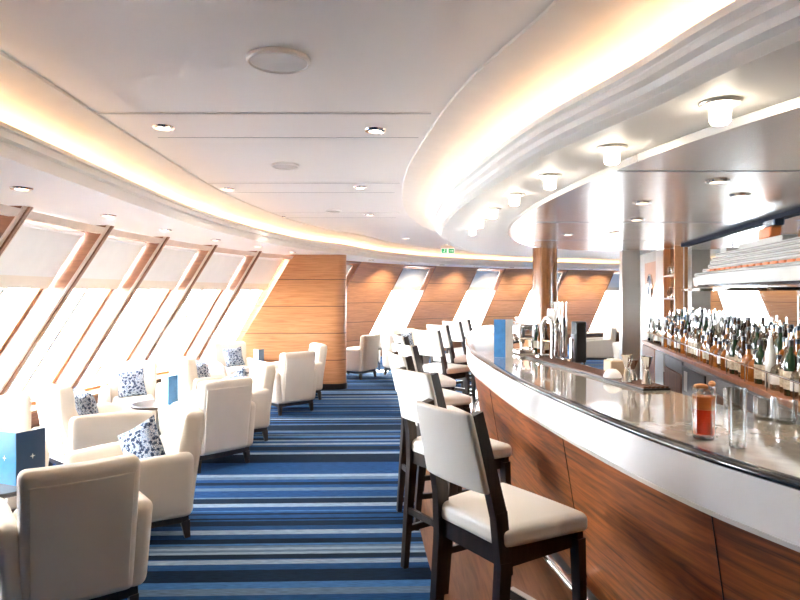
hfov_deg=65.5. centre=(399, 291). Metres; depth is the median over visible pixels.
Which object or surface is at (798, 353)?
wine bottle
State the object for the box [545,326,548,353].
bottle
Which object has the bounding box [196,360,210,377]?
throw pillow
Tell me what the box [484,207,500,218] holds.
globe light
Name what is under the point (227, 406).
armchair
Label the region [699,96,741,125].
globe light
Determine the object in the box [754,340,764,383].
wine bottle
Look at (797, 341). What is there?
bottle
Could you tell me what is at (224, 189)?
recessed light
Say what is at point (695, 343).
bottle
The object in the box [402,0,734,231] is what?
cove
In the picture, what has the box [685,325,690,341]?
bottle
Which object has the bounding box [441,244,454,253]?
exit sign
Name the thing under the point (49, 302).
trim
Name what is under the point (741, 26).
trim
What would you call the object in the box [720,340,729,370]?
bottle
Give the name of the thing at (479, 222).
globe light
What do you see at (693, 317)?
bottle
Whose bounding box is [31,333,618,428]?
wall
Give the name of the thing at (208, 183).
air slot
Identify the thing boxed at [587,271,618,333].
window
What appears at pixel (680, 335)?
bottle
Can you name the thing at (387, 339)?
armchair
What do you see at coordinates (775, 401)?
glass
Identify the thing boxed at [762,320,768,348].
bottle
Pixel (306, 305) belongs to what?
wall panel
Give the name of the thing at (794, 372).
bottle
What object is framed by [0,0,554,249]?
ceiling
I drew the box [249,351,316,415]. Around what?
armchair
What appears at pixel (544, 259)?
trim column
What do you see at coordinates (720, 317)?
bottle
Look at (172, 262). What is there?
roller blind
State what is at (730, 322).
bottle
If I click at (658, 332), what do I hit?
bottle
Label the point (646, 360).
jigger
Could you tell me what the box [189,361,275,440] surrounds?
armchair
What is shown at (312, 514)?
carpet
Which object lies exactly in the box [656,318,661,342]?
bottle
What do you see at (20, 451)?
menu
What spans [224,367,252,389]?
throw pillow
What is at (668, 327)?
bottle
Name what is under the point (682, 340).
bottle
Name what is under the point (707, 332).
bottle
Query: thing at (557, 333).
cylinder
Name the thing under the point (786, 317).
bottle
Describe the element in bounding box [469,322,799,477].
countertop
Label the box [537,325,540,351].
bottle
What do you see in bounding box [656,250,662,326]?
panel
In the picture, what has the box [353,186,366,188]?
recessed light
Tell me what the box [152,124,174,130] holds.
recessed light
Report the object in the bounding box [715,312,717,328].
bottle
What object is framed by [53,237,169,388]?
trim
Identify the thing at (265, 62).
grille
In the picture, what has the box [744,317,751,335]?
bottle
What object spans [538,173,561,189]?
globe light
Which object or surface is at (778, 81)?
ceiling
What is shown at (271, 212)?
air slot
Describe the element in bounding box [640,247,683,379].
wall
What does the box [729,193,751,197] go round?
recessed light
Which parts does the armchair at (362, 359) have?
arm, frame, arm, backrest, panel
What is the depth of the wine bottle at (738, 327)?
5.15 m
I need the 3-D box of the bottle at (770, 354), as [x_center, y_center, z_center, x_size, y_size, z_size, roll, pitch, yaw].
[2.375,0.432,3.989,0.062,0.366,0.060,0,0,-2]
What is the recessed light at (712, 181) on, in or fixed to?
in the ceiling at (759, 151)
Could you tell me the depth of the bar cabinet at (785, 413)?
3.57 m
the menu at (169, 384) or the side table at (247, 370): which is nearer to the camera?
the menu at (169, 384)
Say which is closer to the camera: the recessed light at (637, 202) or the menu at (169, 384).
the recessed light at (637, 202)
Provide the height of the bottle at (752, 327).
0.299 m
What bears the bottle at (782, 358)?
on the shelf at (760, 389)
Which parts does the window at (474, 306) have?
pane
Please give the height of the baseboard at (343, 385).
0.100 m
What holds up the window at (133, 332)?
in the wall at (35, 422)
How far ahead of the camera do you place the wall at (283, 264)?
10.44 m
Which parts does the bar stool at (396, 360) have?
backrest, post, post, seat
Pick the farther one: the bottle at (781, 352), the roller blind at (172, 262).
the roller blind at (172, 262)
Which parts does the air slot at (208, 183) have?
slot frame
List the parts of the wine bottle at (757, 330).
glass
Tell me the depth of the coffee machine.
4.38 m
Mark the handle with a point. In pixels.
(685, 373)
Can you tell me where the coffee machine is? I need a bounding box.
[570,321,585,362]
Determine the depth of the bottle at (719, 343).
5.08 m
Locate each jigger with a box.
[621,354,632,381]
[630,359,637,380]
[641,356,652,384]
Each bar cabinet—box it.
[642,344,656,382]
[655,349,665,384]
[663,353,683,393]
[706,372,735,406]
[734,384,770,416]
[768,401,799,424]
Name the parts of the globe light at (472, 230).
lamp shade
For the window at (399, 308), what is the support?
in the wall at (444, 293)
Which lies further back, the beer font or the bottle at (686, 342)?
the bottle at (686, 342)
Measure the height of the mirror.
1.185 m
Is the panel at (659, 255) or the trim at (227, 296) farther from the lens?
the trim at (227, 296)
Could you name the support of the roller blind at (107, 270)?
attached to the window at (80, 320)
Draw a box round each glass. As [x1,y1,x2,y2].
[691,381,715,440]
[723,387,742,409]
[728,387,746,448]
[753,395,775,419]
[773,398,797,423]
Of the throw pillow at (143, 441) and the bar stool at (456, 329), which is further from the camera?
the bar stool at (456, 329)
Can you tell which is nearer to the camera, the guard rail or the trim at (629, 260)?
the guard rail
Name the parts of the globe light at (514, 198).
mounting plate, lamp shade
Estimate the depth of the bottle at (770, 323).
4.76 m
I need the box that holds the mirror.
[681,207,799,338]
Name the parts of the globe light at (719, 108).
mounting plate, lamp shade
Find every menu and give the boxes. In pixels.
[0,427,44,485]
[161,375,177,404]
[254,349,263,360]
[494,319,512,357]
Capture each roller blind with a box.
[0,221,83,295]
[5,236,145,394]
[76,245,197,387]
[149,252,244,365]
[201,257,282,361]
[346,265,351,274]
[392,268,428,290]
[468,271,499,290]
[531,272,561,290]
[606,273,618,290]
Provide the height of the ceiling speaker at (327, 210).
0.018 m
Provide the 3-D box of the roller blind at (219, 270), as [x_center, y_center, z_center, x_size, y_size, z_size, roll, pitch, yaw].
[-3.031,0.320,8.900,1.229,1.732,1.087,0,0,14]
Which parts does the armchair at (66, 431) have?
panel, backrest, frame, arm, arm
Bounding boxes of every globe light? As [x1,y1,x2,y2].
[466,227,478,235]
[472,219,486,227]
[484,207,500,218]
[504,192,523,205]
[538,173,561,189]
[597,143,627,164]
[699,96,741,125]
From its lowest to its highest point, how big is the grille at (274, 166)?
0.010 m
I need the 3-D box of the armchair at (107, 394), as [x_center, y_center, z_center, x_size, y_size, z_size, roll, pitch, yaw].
[-2.893,1.191,6.750,0.665,0.814,0.822,0,0,-24]
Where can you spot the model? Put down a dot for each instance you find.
(774, 258)
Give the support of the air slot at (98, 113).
attached to the ceiling at (107, 55)
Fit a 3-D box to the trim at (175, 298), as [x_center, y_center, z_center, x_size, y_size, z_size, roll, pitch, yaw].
[-3.143,0.315,8.252,1.561,1.850,0.133,0,0,12]
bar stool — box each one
[388,351,469,530]
[392,342,470,491]
[393,334,455,439]
[393,366,512,594]
[414,329,469,406]
[416,398,586,599]
[427,324,475,403]
[442,321,471,393]
[457,318,472,388]
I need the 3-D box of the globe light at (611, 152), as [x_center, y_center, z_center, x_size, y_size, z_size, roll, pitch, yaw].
[0.920,-0.593,2.700,0.128,0.075,0.128,0,0,0]
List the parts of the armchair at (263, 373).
arm, frame, arm, backrest, chair leg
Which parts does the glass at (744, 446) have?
glass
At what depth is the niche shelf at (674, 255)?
8.22 m
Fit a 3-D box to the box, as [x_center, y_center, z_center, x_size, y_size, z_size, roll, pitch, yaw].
[1.300,0.453,3.780,0.090,0.092,0.100,0,0,-7]
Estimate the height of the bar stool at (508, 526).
1.169 m
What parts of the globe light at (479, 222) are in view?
lamp shade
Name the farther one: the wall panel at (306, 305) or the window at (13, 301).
the wall panel at (306, 305)
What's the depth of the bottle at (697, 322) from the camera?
6.38 m
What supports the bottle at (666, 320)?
on the shelf at (760, 389)
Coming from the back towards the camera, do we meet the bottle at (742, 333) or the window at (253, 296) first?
the window at (253, 296)
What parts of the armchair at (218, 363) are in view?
arm, backrest, arm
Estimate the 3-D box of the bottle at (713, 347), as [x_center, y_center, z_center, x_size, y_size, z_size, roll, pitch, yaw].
[2.639,0.497,5.209,0.100,0.236,0.098,0,0,32]
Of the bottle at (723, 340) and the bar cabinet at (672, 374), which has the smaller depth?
the bottle at (723, 340)
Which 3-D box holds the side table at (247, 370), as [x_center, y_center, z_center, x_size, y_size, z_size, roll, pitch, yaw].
[-2.060,1.350,8.860,0.524,0.488,0.524,0,0,0]
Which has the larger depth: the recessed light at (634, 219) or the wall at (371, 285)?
the wall at (371, 285)
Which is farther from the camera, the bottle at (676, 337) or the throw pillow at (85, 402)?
the bottle at (676, 337)
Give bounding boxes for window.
[0,204,21,215]
[0,211,105,351]
[6,229,162,413]
[76,240,211,395]
[151,247,256,380]
[199,253,292,367]
[346,261,360,288]
[369,265,435,334]
[452,268,505,329]
[516,270,567,322]
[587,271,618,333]
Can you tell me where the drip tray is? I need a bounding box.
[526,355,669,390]
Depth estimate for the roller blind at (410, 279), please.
14.57 m
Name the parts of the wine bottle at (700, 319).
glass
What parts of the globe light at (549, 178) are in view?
mounting plate, lamp shade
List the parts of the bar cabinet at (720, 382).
door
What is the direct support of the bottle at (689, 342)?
on the shelf at (760, 389)
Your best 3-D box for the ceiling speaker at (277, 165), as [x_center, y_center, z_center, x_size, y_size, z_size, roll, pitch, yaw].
[-0.830,-0.911,4.500,0.200,0.018,0.200,0,0,0]
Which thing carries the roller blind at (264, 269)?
attached to the window at (194, 320)
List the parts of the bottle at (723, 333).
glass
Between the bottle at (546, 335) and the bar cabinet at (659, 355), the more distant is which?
the bar cabinet at (659, 355)
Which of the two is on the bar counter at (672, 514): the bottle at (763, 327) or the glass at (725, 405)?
the glass at (725, 405)
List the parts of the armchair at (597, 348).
arm, frame, arm, backrest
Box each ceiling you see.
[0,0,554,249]
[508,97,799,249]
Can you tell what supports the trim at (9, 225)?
attached to the wall at (35, 422)
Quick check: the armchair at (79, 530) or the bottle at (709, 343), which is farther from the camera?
the bottle at (709, 343)
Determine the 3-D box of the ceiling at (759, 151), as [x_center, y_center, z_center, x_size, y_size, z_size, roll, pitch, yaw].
[2.412,-0.601,4.538,2.981,0.034,8.499,0,0,4]
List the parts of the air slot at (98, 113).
slot frame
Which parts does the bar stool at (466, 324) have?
backrest, post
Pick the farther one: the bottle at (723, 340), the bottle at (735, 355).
the bottle at (723, 340)
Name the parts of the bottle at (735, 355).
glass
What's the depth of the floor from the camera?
3.50 m
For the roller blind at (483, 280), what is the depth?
16.22 m
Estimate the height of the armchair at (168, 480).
0.814 m
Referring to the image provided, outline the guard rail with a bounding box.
[646,332,799,401]
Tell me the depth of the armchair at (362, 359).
11.32 m
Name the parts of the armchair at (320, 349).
arm, arm, backrest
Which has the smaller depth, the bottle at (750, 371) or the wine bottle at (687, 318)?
the bottle at (750, 371)
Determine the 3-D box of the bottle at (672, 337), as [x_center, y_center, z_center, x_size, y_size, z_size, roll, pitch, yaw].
[2.934,0.501,6.618,0.098,0.229,0.100,0,0,38]
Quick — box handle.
[684,371,686,391]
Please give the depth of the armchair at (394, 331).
13.24 m
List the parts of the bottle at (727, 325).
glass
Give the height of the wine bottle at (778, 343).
0.327 m
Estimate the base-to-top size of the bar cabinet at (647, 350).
0.948 m
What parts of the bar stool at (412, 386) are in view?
post, backrest, post, leg, seat frame, seat, leg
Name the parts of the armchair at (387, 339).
panel, backrest, arm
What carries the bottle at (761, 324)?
on the shelf at (760, 389)
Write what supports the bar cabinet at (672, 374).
on the floor
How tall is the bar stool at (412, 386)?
1.169 m
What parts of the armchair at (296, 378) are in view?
arm, chair leg, frame, backrest, panel, chair leg, arm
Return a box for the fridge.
[682,361,707,396]
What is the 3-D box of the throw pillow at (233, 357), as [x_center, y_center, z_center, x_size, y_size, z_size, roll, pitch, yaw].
[-2.542,1.000,9.524,0.320,0.316,0.161,0,0,-32]
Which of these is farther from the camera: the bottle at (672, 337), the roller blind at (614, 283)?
the roller blind at (614, 283)
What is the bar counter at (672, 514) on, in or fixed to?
on the floor
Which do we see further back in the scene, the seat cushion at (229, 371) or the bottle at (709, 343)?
the seat cushion at (229, 371)
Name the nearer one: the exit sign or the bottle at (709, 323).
the bottle at (709, 323)
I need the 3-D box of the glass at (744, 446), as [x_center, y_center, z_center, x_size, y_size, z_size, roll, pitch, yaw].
[1.085,0.404,2.000,0.055,0.190,0.055,0,0,0]
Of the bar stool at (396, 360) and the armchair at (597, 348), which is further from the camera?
the armchair at (597, 348)
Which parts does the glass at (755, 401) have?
glass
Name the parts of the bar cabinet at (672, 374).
door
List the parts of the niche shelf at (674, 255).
post, panel, post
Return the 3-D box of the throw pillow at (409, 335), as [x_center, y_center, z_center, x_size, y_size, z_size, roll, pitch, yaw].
[0.135,1.000,13.034,0.321,0.316,0.161,0,0,-12]
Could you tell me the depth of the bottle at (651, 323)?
7.78 m
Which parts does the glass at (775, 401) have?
glass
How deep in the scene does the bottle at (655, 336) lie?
7.41 m
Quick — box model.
[693,218,799,286]
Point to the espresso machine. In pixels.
(521, 332)
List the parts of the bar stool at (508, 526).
post, backrest, post, seat frame, seat, metal plate, leg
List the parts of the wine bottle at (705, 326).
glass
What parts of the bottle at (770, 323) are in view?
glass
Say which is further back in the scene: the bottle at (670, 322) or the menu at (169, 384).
the bottle at (670, 322)
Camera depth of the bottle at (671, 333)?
6.70 m
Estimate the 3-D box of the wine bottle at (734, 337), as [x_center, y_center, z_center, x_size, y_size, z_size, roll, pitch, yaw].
[2.517,0.469,4.678,0.076,0.292,0.074,0,0,0]
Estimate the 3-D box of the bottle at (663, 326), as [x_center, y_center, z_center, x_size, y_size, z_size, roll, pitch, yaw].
[3.018,0.452,7.107,0.062,0.327,0.060,0,0,-21]
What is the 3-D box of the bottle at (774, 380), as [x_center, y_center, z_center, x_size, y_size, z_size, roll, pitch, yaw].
[2.371,0.504,3.892,0.100,0.222,0.102,0,0,0]
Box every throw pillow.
[73,387,98,415]
[115,368,146,397]
[118,415,165,458]
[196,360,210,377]
[223,347,244,366]
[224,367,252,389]
[401,332,413,345]
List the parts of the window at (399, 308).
pane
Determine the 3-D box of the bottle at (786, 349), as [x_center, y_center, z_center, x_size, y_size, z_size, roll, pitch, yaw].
[2.584,0.419,4.111,0.076,0.302,0.074,0,0,-17]
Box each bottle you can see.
[534,324,538,351]
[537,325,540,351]
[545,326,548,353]
[648,318,651,340]
[650,314,654,340]
[651,318,655,341]
[654,325,659,343]
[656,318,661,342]
[657,316,660,344]
[661,317,664,345]
[663,319,667,345]
[664,326,669,347]
[667,322,672,347]
[669,323,673,348]
[671,328,677,349]
[674,329,679,351]
[678,321,683,352]
[680,330,686,353]
[684,317,689,329]
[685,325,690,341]
[685,332,693,355]
[688,322,694,356]
[691,313,694,331]
[691,322,699,357]
[693,321,698,341]
[694,323,702,358]
[696,335,704,359]
[697,318,702,341]
[700,337,705,361]
[702,317,707,341]
[702,331,708,362]
[706,329,712,363]
[707,317,710,330]
[709,337,717,365]
[711,321,716,336]
[713,341,722,367]
[714,317,721,339]
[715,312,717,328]
[717,313,722,332]
[717,339,726,368]
[719,313,724,337]
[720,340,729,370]
[721,320,727,340]
[723,324,731,349]
[725,333,732,372]
[726,322,733,343]
[729,335,739,373]
[730,316,736,332]
[734,318,742,334]
[734,330,740,375]
[735,324,740,341]
[737,332,744,347]
[738,336,745,376]
[740,344,752,379]
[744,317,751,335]
[746,327,752,347]
[747,327,754,353]
[747,350,756,381]
[752,328,760,354]
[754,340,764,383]
[756,324,766,349]
[761,327,766,351]
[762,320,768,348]
[762,340,767,384]
[765,322,772,348]
[765,331,775,388]
[770,355,783,390]
[772,324,776,339]
[774,327,782,373]
[778,337,787,373]
[779,339,787,393]
[783,317,788,335]
[783,340,797,396]
[784,332,794,357]
[787,329,792,339]
[790,358,799,398]
[794,326,799,351]
[794,339,799,355]
[797,349,799,378]
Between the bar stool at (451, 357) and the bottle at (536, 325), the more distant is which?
the bar stool at (451, 357)
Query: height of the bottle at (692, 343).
0.334 m
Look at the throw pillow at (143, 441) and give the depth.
4.00 m
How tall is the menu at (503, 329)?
0.290 m
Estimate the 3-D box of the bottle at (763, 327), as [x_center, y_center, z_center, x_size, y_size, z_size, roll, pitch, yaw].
[2.678,0.413,4.582,0.074,0.313,0.076,0,0,33]
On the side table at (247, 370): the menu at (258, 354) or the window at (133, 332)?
the menu at (258, 354)
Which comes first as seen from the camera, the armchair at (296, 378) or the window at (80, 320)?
the window at (80, 320)
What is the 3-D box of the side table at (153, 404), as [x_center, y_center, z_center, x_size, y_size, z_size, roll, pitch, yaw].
[-2.400,1.350,6.200,0.524,0.488,0.524,0,0,0]
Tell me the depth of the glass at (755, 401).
2.45 m
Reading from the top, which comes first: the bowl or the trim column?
the trim column
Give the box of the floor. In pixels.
[414,390,571,599]
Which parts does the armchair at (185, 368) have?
panel, backrest, arm, arm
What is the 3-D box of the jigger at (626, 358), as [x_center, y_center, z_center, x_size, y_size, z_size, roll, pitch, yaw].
[1.215,0.407,3.330,0.062,0.145,0.062,0,0,0]
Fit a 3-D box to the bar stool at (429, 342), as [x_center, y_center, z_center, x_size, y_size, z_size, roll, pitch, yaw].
[0.456,1.011,7.201,0.494,1.169,0.561,0,0,42]
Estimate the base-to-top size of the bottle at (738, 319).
0.291 m
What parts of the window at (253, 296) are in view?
pane, frame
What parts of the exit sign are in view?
green panel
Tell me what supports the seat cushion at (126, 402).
on the armchair at (107, 394)
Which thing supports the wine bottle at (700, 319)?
on the shelf at (760, 389)
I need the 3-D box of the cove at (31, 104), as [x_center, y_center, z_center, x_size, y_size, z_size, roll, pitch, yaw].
[1.543,-0.830,8.932,6.251,0.220,24.003,0,0,28]
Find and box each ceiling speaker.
[246,47,310,73]
[271,162,298,169]
[325,209,340,212]
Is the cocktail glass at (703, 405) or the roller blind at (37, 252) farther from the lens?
the roller blind at (37, 252)
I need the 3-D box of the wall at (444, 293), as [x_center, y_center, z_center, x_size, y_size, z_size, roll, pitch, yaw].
[0.885,0.330,15.717,1.538,1.880,1.569,0,0,-41]
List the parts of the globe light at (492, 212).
mounting plate, lamp shade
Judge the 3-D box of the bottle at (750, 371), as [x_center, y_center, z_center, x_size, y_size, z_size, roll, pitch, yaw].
[2.447,0.507,4.285,0.100,0.216,0.098,0,0,-30]
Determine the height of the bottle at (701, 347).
0.217 m
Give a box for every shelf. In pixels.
[642,340,799,411]
[663,245,682,322]
[675,284,799,290]
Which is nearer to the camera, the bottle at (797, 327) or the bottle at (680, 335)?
the bottle at (797, 327)
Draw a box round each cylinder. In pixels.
[554,302,559,356]
[561,302,566,356]
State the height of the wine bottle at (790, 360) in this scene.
0.330 m
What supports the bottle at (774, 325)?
on the shelf at (760, 389)
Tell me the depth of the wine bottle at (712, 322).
5.89 m
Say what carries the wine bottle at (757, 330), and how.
on the shelf at (760, 389)
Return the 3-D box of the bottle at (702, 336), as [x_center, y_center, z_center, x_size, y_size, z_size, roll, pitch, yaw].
[2.730,0.503,5.615,0.100,0.223,0.102,0,0,-6]
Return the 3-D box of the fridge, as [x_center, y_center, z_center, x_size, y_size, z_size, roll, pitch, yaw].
[2.817,1.126,5.507,0.434,0.948,0.809,0,0,12]
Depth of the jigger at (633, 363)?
3.38 m
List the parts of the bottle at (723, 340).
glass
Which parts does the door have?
porthole glass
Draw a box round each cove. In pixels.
[0,51,618,263]
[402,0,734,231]
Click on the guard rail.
(745, 365)
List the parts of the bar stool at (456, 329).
backrest, seat, post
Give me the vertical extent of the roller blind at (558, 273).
0.516 m
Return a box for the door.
[645,261,655,339]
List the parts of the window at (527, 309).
pane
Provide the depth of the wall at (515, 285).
16.81 m
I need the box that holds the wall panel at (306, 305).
[241,255,345,383]
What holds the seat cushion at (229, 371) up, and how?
on the armchair at (218, 363)
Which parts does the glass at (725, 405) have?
glass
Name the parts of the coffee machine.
plate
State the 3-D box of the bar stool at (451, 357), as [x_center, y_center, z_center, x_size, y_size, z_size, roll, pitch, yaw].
[0.653,1.011,8.304,0.561,1.169,0.494,0,0,-44]
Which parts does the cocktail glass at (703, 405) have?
glass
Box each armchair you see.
[0,394,49,512]
[0,454,152,599]
[34,382,152,465]
[64,401,204,537]
[98,360,160,421]
[158,377,255,473]
[168,355,227,401]
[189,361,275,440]
[209,341,253,376]
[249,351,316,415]
[270,343,326,399]
[346,334,379,379]
[381,333,429,374]
[392,329,415,344]
[583,327,616,364]
[612,342,618,358]
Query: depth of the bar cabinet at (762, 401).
4.09 m
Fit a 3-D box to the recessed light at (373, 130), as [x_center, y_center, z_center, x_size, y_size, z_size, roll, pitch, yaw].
[-0.140,-0.915,3.530,0.124,0.010,0.124,0,0,0]
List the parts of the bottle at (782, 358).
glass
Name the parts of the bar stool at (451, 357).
backrest, seat, seat frame, post, leg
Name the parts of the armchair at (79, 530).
arm, panel, frame, chair leg, arm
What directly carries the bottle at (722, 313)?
on the shelf at (760, 389)
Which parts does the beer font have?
tap handle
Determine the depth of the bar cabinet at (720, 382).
4.78 m
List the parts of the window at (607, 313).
sill, pane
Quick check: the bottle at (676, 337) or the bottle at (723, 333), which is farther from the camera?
the bottle at (676, 337)
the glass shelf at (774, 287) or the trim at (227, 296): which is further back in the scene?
the trim at (227, 296)
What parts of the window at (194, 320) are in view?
sill, pane, frame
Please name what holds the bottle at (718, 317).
on the shelf at (760, 389)
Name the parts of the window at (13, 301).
pane, frame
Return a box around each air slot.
[96,112,430,137]
[208,183,399,192]
[271,212,399,212]
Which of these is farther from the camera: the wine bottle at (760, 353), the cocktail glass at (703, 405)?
the wine bottle at (760, 353)
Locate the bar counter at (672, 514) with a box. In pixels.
[465,322,799,599]
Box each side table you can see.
[0,483,16,502]
[131,399,184,434]
[236,368,249,373]
[372,347,388,372]
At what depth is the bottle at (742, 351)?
4.48 m
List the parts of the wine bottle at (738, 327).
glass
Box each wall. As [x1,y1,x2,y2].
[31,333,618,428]
[237,255,292,340]
[346,262,403,347]
[407,266,476,329]
[482,268,532,325]
[557,270,613,334]
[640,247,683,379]
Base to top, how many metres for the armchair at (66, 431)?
0.814 m
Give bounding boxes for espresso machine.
[513,321,534,354]
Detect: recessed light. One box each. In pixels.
[9,186,32,190]
[100,214,116,216]
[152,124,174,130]
[220,188,233,190]
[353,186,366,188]
[364,127,385,133]
[628,218,643,220]
[632,201,651,204]
[705,179,730,183]
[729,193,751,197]
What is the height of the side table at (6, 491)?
0.488 m
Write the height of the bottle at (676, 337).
0.229 m
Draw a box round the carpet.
[53,344,613,599]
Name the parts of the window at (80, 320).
sill, pane, frame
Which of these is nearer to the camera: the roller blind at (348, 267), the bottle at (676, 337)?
the bottle at (676, 337)
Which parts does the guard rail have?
rail post, rail post, rail post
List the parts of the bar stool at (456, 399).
backrest, post, seat, seat frame, leg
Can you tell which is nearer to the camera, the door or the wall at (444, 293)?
the door
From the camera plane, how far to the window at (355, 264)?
12.64 m
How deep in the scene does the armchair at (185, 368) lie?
7.47 m
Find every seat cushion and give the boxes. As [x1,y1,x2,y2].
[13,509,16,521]
[112,394,155,414]
[224,365,249,376]
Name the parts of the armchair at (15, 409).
seat, backrest, arm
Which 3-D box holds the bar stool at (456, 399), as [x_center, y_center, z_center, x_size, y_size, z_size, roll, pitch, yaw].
[0.241,1.011,5.221,0.561,1.169,0.494,0,0,-26]
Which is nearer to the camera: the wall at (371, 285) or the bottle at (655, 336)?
the bottle at (655, 336)
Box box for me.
[604,358,623,374]
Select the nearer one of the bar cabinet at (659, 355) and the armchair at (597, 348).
the bar cabinet at (659, 355)
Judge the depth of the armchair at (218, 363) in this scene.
9.59 m
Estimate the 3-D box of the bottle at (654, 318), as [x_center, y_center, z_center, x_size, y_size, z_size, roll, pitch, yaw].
[3.149,0.466,7.701,0.076,0.297,0.074,0,0,-24]
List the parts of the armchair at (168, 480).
arm, arm, frame, backrest, chair leg, panel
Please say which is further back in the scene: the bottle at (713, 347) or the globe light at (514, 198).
the bottle at (713, 347)
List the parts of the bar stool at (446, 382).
backrest, post, seat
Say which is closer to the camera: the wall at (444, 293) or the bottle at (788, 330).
the bottle at (788, 330)
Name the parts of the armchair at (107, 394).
arm, backrest, arm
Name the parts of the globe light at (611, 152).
lamp shade, mounting plate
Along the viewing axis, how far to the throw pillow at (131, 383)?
6.74 m
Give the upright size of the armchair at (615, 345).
0.814 m
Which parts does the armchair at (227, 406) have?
arm, chair leg, frame, backrest, panel, chair leg, arm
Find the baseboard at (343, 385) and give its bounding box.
[321,382,346,389]
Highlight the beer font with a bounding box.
[535,308,561,357]
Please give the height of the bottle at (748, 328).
0.291 m
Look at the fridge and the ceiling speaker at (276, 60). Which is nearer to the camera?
the ceiling speaker at (276, 60)
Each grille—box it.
[249,53,306,71]
[273,165,296,168]
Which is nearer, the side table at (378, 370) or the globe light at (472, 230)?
the globe light at (472, 230)
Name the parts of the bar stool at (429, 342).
backrest, post, seat, seat frame, leg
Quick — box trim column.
[533,247,556,351]
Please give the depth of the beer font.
4.52 m
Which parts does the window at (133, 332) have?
sill, pane, frame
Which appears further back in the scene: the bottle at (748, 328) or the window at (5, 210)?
the bottle at (748, 328)
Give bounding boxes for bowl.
[603,369,621,378]
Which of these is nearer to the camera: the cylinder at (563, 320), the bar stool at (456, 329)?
the cylinder at (563, 320)
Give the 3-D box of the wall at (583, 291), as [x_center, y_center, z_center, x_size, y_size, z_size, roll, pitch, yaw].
[5.060,0.330,18.153,1.764,1.880,1.584,0,0,-23]
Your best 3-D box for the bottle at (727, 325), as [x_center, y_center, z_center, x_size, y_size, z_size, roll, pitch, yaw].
[2.866,0.426,5.442,0.084,0.287,0.082,0,0,20]
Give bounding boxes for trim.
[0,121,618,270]
[0,206,33,256]
[0,225,113,394]
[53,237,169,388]
[128,245,217,360]
[184,251,261,359]
[433,0,799,258]
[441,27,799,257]
[619,250,639,378]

